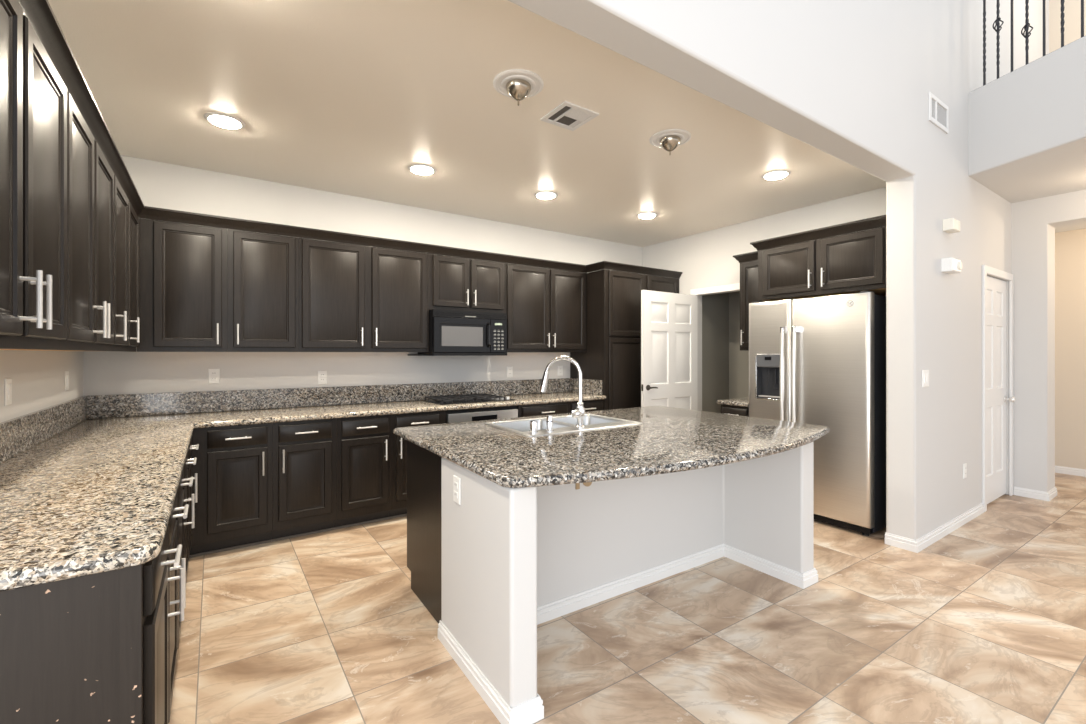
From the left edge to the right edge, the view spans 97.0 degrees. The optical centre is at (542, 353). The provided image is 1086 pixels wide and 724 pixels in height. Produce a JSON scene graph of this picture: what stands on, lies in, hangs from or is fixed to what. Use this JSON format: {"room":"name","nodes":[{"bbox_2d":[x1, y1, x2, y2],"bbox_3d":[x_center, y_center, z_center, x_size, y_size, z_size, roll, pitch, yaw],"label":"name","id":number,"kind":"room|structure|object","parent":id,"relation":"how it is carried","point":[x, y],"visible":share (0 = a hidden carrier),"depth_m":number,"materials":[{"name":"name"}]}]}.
{"room":"kitchen","nodes":[
{"label":"kitchen","id":0,"kind":"room"},
{"bbox_2d":[0,350,82,422],"bbox_3d":[-2.287,-1.435,1.924,0.120,5.600,3.260,0,0,-34],"label":"wall","id":1,"kind":"structure","parent":0,"point":[38,377],"depth_m":2.43,"materials":[{"name":"grey paint"}]},
{"bbox_2d":[4,378,11,405],"bbox_3d":[-2.317,0.165,2.086,0.010,0.117,0.072,0,0,-34],"label":"light switch","id":2,"kind":"object","parent":1,"relation":"attached to","point":[7,381],"visible":1,"depth_m":2.07,"materials":[{"name":"white plastic"}]},
{"bbox_2d":[0,0,66,349],"bbox_3d":[-1.479,-0.461,1.182,0.370,0.898,0.901,0,0,-34],"label":"upper cabinet","id":3,"kind":"object","parent":1,"relation":"attached to","point":[33,94],"visible":1,"depth_m":1.30,"materials":[{"name":"brown wood"}]},
{"bbox_2d":[0,396,86,462],"bbox_3d":[-2.279,0.370,2.038,0.020,0.160,3.038,0,0,-34],"label":"backsplash","id":4,"kind":"structure","parent":1,"relation":"attached to","point":[19,434],"depth_m":2.39,"materials":[{"name":"stone"}]},
{"bbox_2d":[0,91,113,350],"bbox_3d":[-1.996,-0.461,1.937,0.370,0.898,0.927,0,0,-34],"label":"upper cabinet","id":5,"kind":"object","parent":1,"relation":"attached to","point":[90,178],"visible":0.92,"depth_m":1.94,"materials":[{"name":"brown wood"}]},
{"bbox_2d":[65,371,68,390],"bbox_3d":[-2.888,0.165,2.919,0.010,0.117,0.072,0,0,-34],"label":"light switch","id":6,"kind":"object","parent":1,"relation":"attached to","point":[66,372],"visible":1,"depth_m":2.90,"materials":[{"name":"white plastic"}]},
{"bbox_2d":[35,175,138,351],"bbox_3d":[-2.543,-0.461,2.736,0.370,0.898,1.007,0,0,-34],"label":"upper cabinet","id":7,"kind":"object","parent":1,"relation":"attached to","point":[126,220],"visible":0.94,"depth_m":2.72,"materials":[{"name":"brown wood"}]},
{"bbox_2d":[83,155,642,418],"bbox_3d":[-0.956,-0.022,4.884,5.660,2.775,0.120,0,0,-34],"label":"wall","id":8,"kind":"structure","parent":0,"point":[158,184],"depth_m":4.15,"materials":[{"name":"grey paint"}]},
{"bbox_2d":[137,218,227,351],"bbox_3d":[-2.585,-0.461,3.469,0.510,0.898,0.370,0,0,-34],"label":"upper cabinet","id":9,"kind":"object","parent":8,"relation":"attached to","point":[183,268],"visible":0.98,"depth_m":3.35,"materials":[{"name":"brown wood"}]},
{"bbox_2d":[208,368,219,383],"bbox_3d":[-2.545,0.175,3.717,0.072,0.117,0.008,0,0,-34],"label":"wall outlet","id":10,"kind":"object","parent":8,"relation":"attached to","point":[213,374],"visible":1,"depth_m":3.71,"materials":[{"name":"white plastic"}]},
{"bbox_2d":[228,229,297,351],"bbox_3d":[-2.182,-0.461,3.745,0.464,0.898,0.370,0,0,-34],"label":"upper cabinet","id":11,"kind":"object","parent":8,"relation":"attached to","point":[262,267],"visible":0.98,"depth_m":3.63,"materials":[{"name":"brown wood"}]},
{"bbox_2d":[318,371,326,383],"bbox_3d":[-1.906,0.207,4.154,0.072,0.117,0.008,0,0,-34],"label":"wall outlet","id":12,"kind":"object","parent":8,"relation":"attached to","point":[322,375],"visible":1,"depth_m":4.15,"materials":[{"name":"white plastic"}]},
{"bbox_2d":[87,378,569,418],"bbox_3d":[-1.406,0.370,4.489,4.190,0.160,0.021,0,0,-34],"label":"backsplash","id":13,"kind":"structure","parent":8,"relation":"attached to","point":[119,405],"depth_m":4.00,"materials":[{"name":"stone"}]},
{"bbox_2d":[298,238,428,351],"bbox_3d":[-1.550,-0.461,4.178,1.066,0.898,0.370,0,0,-34],"label":"upper cabinet","id":14,"kind":"object","parent":8,"relation":"attached to","point":[352,298],"visible":0.98,"depth_m":4.02,"materials":[{"name":"brown wood"}]},
{"bbox_2d":[429,254,504,312],"bbox_3d":[-0.780,-0.656,4.705,0.799,0.508,0.370,0,0,-34],"label":"upper cabinet","id":15,"kind":"object","parent":8,"relation":"attached to","point":[455,283],"visible":0.95,"depth_m":4.56,"materials":[{"name":"brown wood"}]},
{"bbox_2d":[408,309,506,355],"bbox_3d":[-0.808,-0.189,4.638,0.863,0.418,0.446,0,0,-34],"label":"microwave","id":16,"kind":"object","parent":15,"relation":"attached to","point":[451,332],"visible":0.98,"depth_m":4.49,"materials":[{"name":"black"}]},
{"bbox_2d":[507,366,512,376],"bbox_3d":[-0.358,0.200,5.214,0.072,0.117,0.008,0,0,-34],"label":"wall outlet","id":17,"kind":"object","parent":8,"relation":"attached to","point":[509,369],"visible":1,"depth_m":5.21,"materials":[{"name":"white plastic"}]},
{"bbox_2d":[505,263,586,351],"bbox_3d":[-0.013,-0.461,5.230,1.057,0.898,0.370,0,0,-34],"label":"upper cabinet","id":18,"kind":"object","parent":8,"relation":"attached to","point":[546,308],"visible":0.96,"depth_m":5.08,"materials":[{"name":"brown wood"}]},
{"bbox_2d":[558,366,562,375],"bbox_3d":[0.203,0.200,5.598,0.072,0.117,0.008,0,0,-34],"label":"wall outlet","id":19,"kind":"object","parent":8,"relation":"attached to","point":[560,368],"visible":1,"depth_m":5.59,"materials":[{"name":"white plastic"}]},
{"bbox_2d":[570,378,601,394],"bbox_3d":[0.477,0.370,5.428,0.021,0.160,0.558,0,0,-34],"label":"backsplash","id":20,"kind":"structure","parent":8,"relation":"attached to","point":[589,386],"depth_m":5.37,"materials":[{"name":"stone"}]},
{"bbox_2d":[48,0,885,246],"bbox_3d":[-0.095,-1.470,3.626,5.660,0.120,3.170,0,0,-34],"label":"ceiling","id":21,"kind":"structure","parent":0,"point":[335,96],"depth_m":2.83,"materials":[{"name":"white paint"}]},
{"bbox_2d":[204,112,244,128],"bbox_3d":[-1.926,-1.398,2.911,0.212,0.022,0.212,0,0,-34],"label":"recessed light","id":22,"kind":"object","parent":21,"relation":"in","point":[223,120],"visible":1,"depth_m":2.88,"materials":[{"name":"white glass"}]},
{"bbox_2d":[408,164,435,174],"bbox_3d":[-0.924,-1.398,3.676,0.212,0.022,0.212,0,0,-34],"label":"recessed light","id":23,"kind":"object","parent":21,"relation":"in","point":[422,169],"visible":1,"depth_m":3.64,"materials":[{"name":"white glass"}]},
{"bbox_2d":[493,69,543,105],"bbox_3d":[-0.129,-1.353,2.512,0.264,0.111,0.264,0,0,-34],"label":"cap","id":24,"kind":"object","parent":21,"relation":"attached to","point":[517,84],"visible":1,"depth_m":2.47,"materials":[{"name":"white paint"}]},
{"bbox_2d":[534,191,557,198],"bbox_3d":[0.027,-1.398,4.269,0.212,0.022,0.212,0,0,-34],"label":"recessed light","id":25,"kind":"object","parent":21,"relation":"in","point":[542,194],"visible":1,"depth_m":4.23,"materials":[{"name":"white glass"}]},
{"bbox_2d":[540,101,598,130],"bbox_3d":[0.156,-1.405,2.852,0.250,0.009,0.250,0,0,-34],"label":"ceiling vent","id":26,"kind":"object","parent":21,"relation":"in","point":[567,115],"visible":1,"depth_m":2.84,"materials":[{"name":"white metal"}]},
{"bbox_2d":[636,212,657,217],"bbox_3d":[1.058,-1.398,4.894,0.212,0.022,0.212,0,0,-34],"label":"recessed light","id":27,"kind":"object","parent":21,"relation":"in","point":[645,214],"visible":1,"depth_m":4.85,"materials":[{"name":"white glass"}]},
{"bbox_2d":[649,129,690,154],"bbox_3d":[0.832,-1.353,3.145,0.264,0.111,0.264,0,0,-34],"label":"cap","id":28,"kind":"object","parent":21,"relation":"attached to","point":[669,140],"visible":1,"depth_m":3.10,"materials":[{"name":"silver metal"}]},
{"bbox_2d":[761,169,790,179],"bbox_3d":[1.834,-1.398,3.785,0.212,0.022,0.212,0,0,-34],"label":"recessed light","id":29,"kind":"object","parent":21,"relation":"in","point":[775,174],"visible":1,"depth_m":3.75,"materials":[{"name":"white glass"}]},
{"bbox_2d":[169,473,1085,723],"bbox_3d":[2.588,1.425,1.530,13.000,0.120,11.600,0,0,-34],"label":"floor","id":30,"kind":"structure","parent":0,"point":[985,623],"depth_m":2.33,"materials":[{"name":"tile"}]},
{"bbox_2d":[0,492,188,723],"bbox_3d":[-1.429,0.928,1.365,0.660,0.872,0.962,0,0,-34],"label":"base cabinet","id":31,"kind":"object","parent":30,"relation":"on","point":[98,648],"visible":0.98,"depth_m":1.08,"materials":[{"name":"brown wood"}]},
{"bbox_2d":[176,466,194,646],"bbox_3d":[-1.846,0.928,1.975,0.660,0.872,0.514,0,0,-34],"label":"base cabinet","id":32,"kind":"object","parent":30,"relation":"on","point":[180,491],"visible":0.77,"depth_m":2.18,"materials":[{"name":"brown wood"}]},
{"bbox_2d":[183,448,196,580],"bbox_3d":[-2.132,0.928,2.391,0.660,0.872,0.494,0,0,-34],"label":"base cabinet","id":33,"kind":"object","parent":30,"relation":"on","point":[186,471],"visible":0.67,"depth_m":2.61,"materials":[{"name":"brown wood"}]},
{"bbox_2d":[187,437,198,555],"bbox_3d":[-2.406,0.928,2.792,0.660,0.872,0.474,0,0,-34],"label":"base cabinet","id":34,"kind":"object","parent":30,"relation":"on","point":[196,447],"visible":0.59,"depth_m":2.96,"materials":[{"name":"brown wood"}]},
{"bbox_2d":[189,423,272,557],"bbox_3d":[-2.273,0.928,3.504,0.480,0.872,0.665,0,0,-34],"label":"base cabinet","id":35,"kind":"object","parent":30,"relation":"on","point":[233,467],"visible":0.96,"depth_m":3.27,"materials":[{"name":"brown wood"}]},
{"bbox_2d":[271,418,335,541],"bbox_3d":[-1.900,0.928,3.760,0.422,0.872,0.665,0,0,-34],"label":"base cabinet","id":36,"kind":"object","parent":30,"relation":"on","point":[304,452],"visible":0.97,"depth_m":3.52,"materials":[{"name":"brown wood"}]},
{"bbox_2d":[334,414,391,529],"bbox_3d":[-1.551,0.928,3.998,0.421,0.872,0.665,0,0,-34],"label":"base cabinet","id":37,"kind":"object","parent":30,"relation":"on","point":[363,443],"visible":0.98,"depth_m":3.76,"materials":[{"name":"brown wood"}]},
{"bbox_2d":[389,411,445,518],"bbox_3d":[-1.185,0.928,4.249,0.464,0.872,0.665,0,0,-34],"label":"base cabinet","id":38,"kind":"object","parent":30,"relation":"on","point":[399,445],"visible":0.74,"depth_m":3.93,"materials":[{"name":"brown wood"}]},
{"bbox_2d":[407,441,441,623],"bbox_3d":[0.190,0.928,3.172,2.021,0.872,0.680,0,0,-33],"label":"base cabinet","id":39,"kind":"object","parent":30,"relation":"on","point":[423,466],"visible":0.14,"depth_m":2.61,"materials":[{"name":"brown wood"}]},
{"bbox_2d":[393,406,829,487],"bbox_3d":[0.485,0.470,2.866,2.290,0.040,1.633,0,0,-33],"label":"countertop","id":40,"kind":"structure","parent":39,"relation":"on","point":[669,439],"depth_m":2.35,"materials":[{"name":"stone"}]},
{"bbox_2d":[485,414,642,436],"bbox_3d":[0.134,0.541,3.062,0.864,0.198,0.564,0,0,-33],"label":"sink","id":41,"kind":"object","parent":40,"relation":"in","point":[561,424],"visible":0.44,"depth_m":3.12,"materials":[{"name":"silver metal"}]},
{"bbox_2d":[529,420,537,432],"bbox_3d":[-0.053,0.411,2.706,0.052,0.066,0.052,0,0,-33],"label":"air gap","id":42,"kind":"object","parent":41,"relation":"on","point":[533,424],"visible":1,"depth_m":2.69,"materials":[{"name":"silver metal"}]},
{"bbox_2d":[546,415,553,431],"bbox_3d":[0.038,0.398,2.746,0.046,0.092,0.046,0,0,-33],"label":"soap dispenser","id":43,"kind":"object","parent":41,"relation":"on","point":[549,418],"visible":1,"depth_m":2.73,"materials":[{"name":"silver metal"}]},
{"bbox_2d":[539,356,584,427],"bbox_3d":[0.117,0.228,2.939,0.278,0.432,0.140,0,0,40],"label":"kitchen faucet","id":44,"kind":"object","parent":41,"relation":"on","point":[579,413],"visible":1,"depth_m":2.89,"materials":[{"name":"silver metal"}]},
{"bbox_2d":[446,405,517,422],"bbox_3d":[-0.686,0.928,4.586,0.732,0.871,0.670,0,0,-34],"label":"wall oven","id":45,"kind":"object","parent":30,"relation":"on","point":[490,413],"visible":0.22,"depth_m":4.34,"materials":[{"name":"silver metal"}]},
{"bbox_2d":[517,402,568,416],"bbox_3d":[-0.137,0.928,4.967,0.596,0.872,0.665,0,0,-34],"label":"base cabinet","id":46,"kind":"object","parent":30,"relation":"on","point":[560,407],"visible":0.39,"depth_m":4.71,"materials":[{"name":"brown wood"}]},
{"bbox_2d":[0,392,605,591],"bbox_3d":[-0.551,0.470,3.223,4.210,0.040,3.077,0,0,-34],"label":"countertop","id":47,"kind":"structure","parent":46,"relation":"on","point":[94,496],"depth_m":1.64,"materials":[{"name":"stone"}]},
{"bbox_2d":[421,393,514,404],"bbox_3d":[-0.716,0.430,4.603,0.760,0.039,0.475,0,0,-34],"label":"gas cooktop","id":48,"kind":"object","parent":47,"relation":"in","point":[466,398],"visible":1,"depth_m":4.51,"materials":[{"name":"black metal"}]},
{"bbox_2d":[569,399,603,412],"bbox_3d":[0.308,0.928,5.271,0.480,0.872,0.665,0,0,-34],"label":"base cabinet","id":49,"kind":"object","parent":30,"relation":"on","point":[589,405],"visible":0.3,"depth_m":5.05,"materials":[{"name":"brown wood"}]},
{"bbox_2d":[570,269,678,409],"bbox_3d":[0.998,0.227,5.766,1.212,2.274,0.629,0,0,-34],"label":"pantry cabinet","id":50,"kind":"object","parent":30,"relation":"on","point":[612,356],"visible":0.47,"depth_m":5.33,"materials":[{"name":"brown wood"}]},
{"bbox_2d":[18,0,757,278],"bbox_3d":[0.186,-0.948,3.497,5.118,0.075,2.840,0,0,-34],"label":"crown molding","id":51,"kind":"structure","parent":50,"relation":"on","point":[40,14],"depth_m":3.34,"materials":[{"name":"brown wood"}]},
{"bbox_2d":[438,441,817,723],"bbox_3d":[0.570,0.928,2.591,2.111,0.874,0.705,0,0,-33],"label":"kitchen island","id":52,"kind":"object","parent":30,"relation":"on","point":[514,561],"depth_m":2.58,"materials":[{"name":"grey paint"}]},
{"bbox_2d":[453,475,460,504],"bbox_3d":[-0.386,0.608,2.142,0.008,0.117,0.072,0,0,-33],"label":"wall outlet","id":53,"kind":"object","parent":52,"relation":"attached to","point":[456,480],"visible":1,"depth_m":2.13,"materials":[{"name":"white plastic"}]},
{"bbox_2d":[721,404,748,416],"bbox_3d":[2.046,0.928,4.690,0.700,0.872,0.307,0,0,-34],"label":"base cabinet","id":54,"kind":"object","parent":30,"relation":"on","point":[725,409],"visible":0.09,"depth_m":4.51,"materials":[{"name":"brown wood"}]},
{"bbox_2d":[717,397,748,406],"bbox_3d":[2.051,0.470,4.712,0.669,0.040,0.333,0,0,-34],"label":"countertop","id":55,"kind":"structure","parent":54,"relation":"on","point":[744,402],"depth_m":4.56,"materials":[{"name":"stone"}]},
{"bbox_2d":[749,291,885,535],"bbox_3d":[2.380,0.449,4.113,0.746,1.831,0.978,0,0,-34],"label":"refrigerator","id":56,"kind":"object","parent":30,"relation":"on","point":[813,360],"visible":0.75,"depth_m":3.74,"materials":[{"name":"grey metal"}]},
{"bbox_2d":[702,291,748,412],"bbox_3d":[2.494,-0.022,5.562,0.800,2.775,1.360,0,0,-34],"label":"wall","id":57,"kind":"structure","parent":0,"point":[725,368],"depth_m":6.08,"materials":[{"name":"grey paint"}]},
{"bbox_2d":[643,187,885,410],"bbox_3d":[2.229,-0.022,5.144,0.110,2.775,3.050,0,0,-34],"label":"wall","id":58,"kind":"structure","parent":0,"point":[706,259],"depth_m":5.32,"materials":[{"name":"grey paint"}]},
{"bbox_2d":[641,290,696,409],"bbox_3d":[1.441,0.338,5.359,0.913,2.030,0.092,0,0,-35],"label":"door","id":59,"kind":"structure","parent":58,"relation":"in","point":[668,320],"depth_m":5.33,"materials":[{"name":"white paint"}]},
{"bbox_2d":[690,283,739,294],"bbox_3d":[1.994,0.303,5.374,0.018,2.124,0.835,0,0,-34],"label":"trim","id":60,"kind":"structure","parent":58,"relation":"attached to","point":[731,287],"depth_m":5.43,"materials":[{"name":"white paint"}]},
{"bbox_2d":[740,260,767,350],"bbox_3d":[2.190,-0.470,4.754,0.390,0.880,0.365,0,0,-34],"label":"upper cabinet","id":61,"kind":"object","parent":58,"relation":"attached to","point":[748,270],"visible":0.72,"depth_m":4.75,"materials":[{"name":"brown wood"}]},
{"bbox_2d":[758,227,885,300],"bbox_3d":[2.470,-0.709,4.098,0.670,0.452,1.027,0,0,-34],"label":"upper cabinet","id":62,"kind":"object","parent":58,"relation":"attached to","point":[851,263],"visible":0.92,"depth_m":3.87,"materials":[{"name":"brown wood"}]},
{"bbox_2d":[750,215,885,250],"bbox_3d":[2.326,-0.973,4.026,0.323,0.075,1.084,0,0,-34],"label":"crown molding","id":63,"kind":"structure","parent":62,"relation":"on","point":[878,221],"depth_m":3.88,"materials":[{"name":"brown wood"}]},
{"bbox_2d":[508,0,1048,539],"bbox_3d":[2.716,-1.435,3.520,9.940,5.600,0.180,0,0,-34],"label":"wall","id":64,"kind":"structure","parent":0,"point":[852,81],"depth_m":3.34,"materials":[{"name":"grey paint"}]},
{"bbox_2d":[922,370,928,386],"bbox_3d":[2.709,0.177,3.399,0.118,0.120,0.010,0,0,-34],"label":"light switch","id":65,"kind":"object","parent":64,"relation":"attached to","point":[925,373],"visible":1,"depth_m":3.38,"materials":[{"name":"white plastic"}]},
{"bbox_2d":[885,503,983,552],"bbox_3d":[3.119,1.325,3.787,1.485,0.080,0.195,0,0,-34],"label":"baseboard","id":66,"kind":"structure","parent":64,"relation":"attached to","point":[923,542],"depth_m":3.46,"materials":[{"name":"white paint"}]},
{"bbox_2d":[929,92,948,133],"bbox_3d":[2.919,-1.770,3.543,0.376,0.200,0.009,0,0,-34],"label":"air vent","id":67,"kind":"object","parent":64,"relation":"in","point":[938,111],"visible":1,"depth_m":3.55,"materials":[{"name":"white metal"}]},
{"bbox_2d":[941,257,961,273],"bbox_3d":[3.071,-0.658,3.604,0.190,0.097,0.081,0,0,-34],"label":"thermostat","id":68,"kind":"object","parent":64,"relation":"attached to","point":[950,265],"visible":1,"depth_m":3.57,"materials":[{"name":"white plastic"}]},
{"bbox_2d":[943,218,959,233],"bbox_3d":[3.077,-0.962,3.617,0.155,0.083,0.066,0,0,-34],"label":"door chime","id":69,"kind":"object","parent":64,"relation":"attached to","point":[951,225],"visible":1,"depth_m":3.58,"materials":[{"name":"beige plastic"}]},
{"bbox_2d":[963,463,966,478],"bbox_3d":[3.405,0.947,3.877,0.072,0.117,0.008,0,0,-34],"label":"wall outlet","id":70,"kind":"object","parent":64,"relation":"attached to","point":[965,464],"visible":1,"depth_m":3.87,"materials":[{"name":"white plastic"}]},
{"bbox_2d":[982,265,1012,511],"bbox_3d":[4.161,0.301,4.390,0.909,2.128,0.018,0,0,-34],"label":"trim","id":71,"kind":"structure","parent":64,"relation":"attached to","point":[986,269],"depth_m":4.16,"materials":[{"name":"white paint"}]},
{"bbox_2d":[987,276,1015,503],"bbox_3d":[4.156,0.326,4.393,0.772,2.035,0.113,0,0,-34],"label":"door","id":72,"kind":"structure","parent":64,"relation":"in","point":[996,288],"depth_m":4.42,"materials":[{"name":"white paint"}]},
{"bbox_2d":[969,36,1085,202],"bbox_3d":[5.059,-1.798,3.066,4.286,0.686,3.458,0,0,-34],"label":"balcony wall","id":73,"kind":"structure","parent":0,"point":[1027,125],"depth_m":3.62,"materials":[{"name":"grey paint"}]},
{"bbox_2d":[973,0,1083,90],"bbox_3d":[3.916,-2.629,2.244,0.064,0.974,3.499,0,0,-12],"label":"balcony railing","id":74,"kind":"object","parent":73,"relation":"on","point":[1027,34],"visible":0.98,"depth_m":3.68,"materials":[{"name":"black metal"}]},
{"bbox_2d":[1011,189,1085,493],"bbox_3d":[5.707,-0.065,3.241,0.320,2.860,3.900,0,0,-34],"label":"wall","id":75,"kind":"structure","parent":0,"point":[1034,222],"depth_m":4.54,"materials":[{"name":"grey paint"}]},
{"bbox_2d":[1014,487,1056,500],"bbox_3d":[4.746,1.325,4.631,0.335,0.080,0.240,0,0,-34],"label":"baseboard","id":76,"kind":"structure","parent":75,"relation":"attached to","point":[1035,494],"depth_m":4.53,"materials":[{"name":"white paint"}]},
{"bbox_2d":[1049,0,1085,468],"bbox_3d":[6.974,-1.435,4.036,0.130,5.600,3.780,0,0,-34],"label":"wall","id":77,"kind":"structure","parent":0,"point":[1070,246],"depth_m":5.43,"materials":[{"name":"beige paint"}]},
{"bbox_2d":[1055,465,1085,476],"bbox_3d":[6.886,1.325,4.037,0.015,0.080,3.680,0,0,-34],"label":"baseboard","id":78,"kind":"structure","parent":77,"relation":"attached to","point":[1058,469],"depth_m":5.41,"materials":[{"name":"white paint"}]},
{"bbox_2d":[1055,224,1085,232],"bbox_3d":[6.397,-1.420,3.641,1.270,0.070,3.780,0,0,-34],"label":"ceiling","id":79,"kind":"structure","parent":0,"point":[1083,226],"depth_m":5.33,"materials":[{"name":"grey paint"}]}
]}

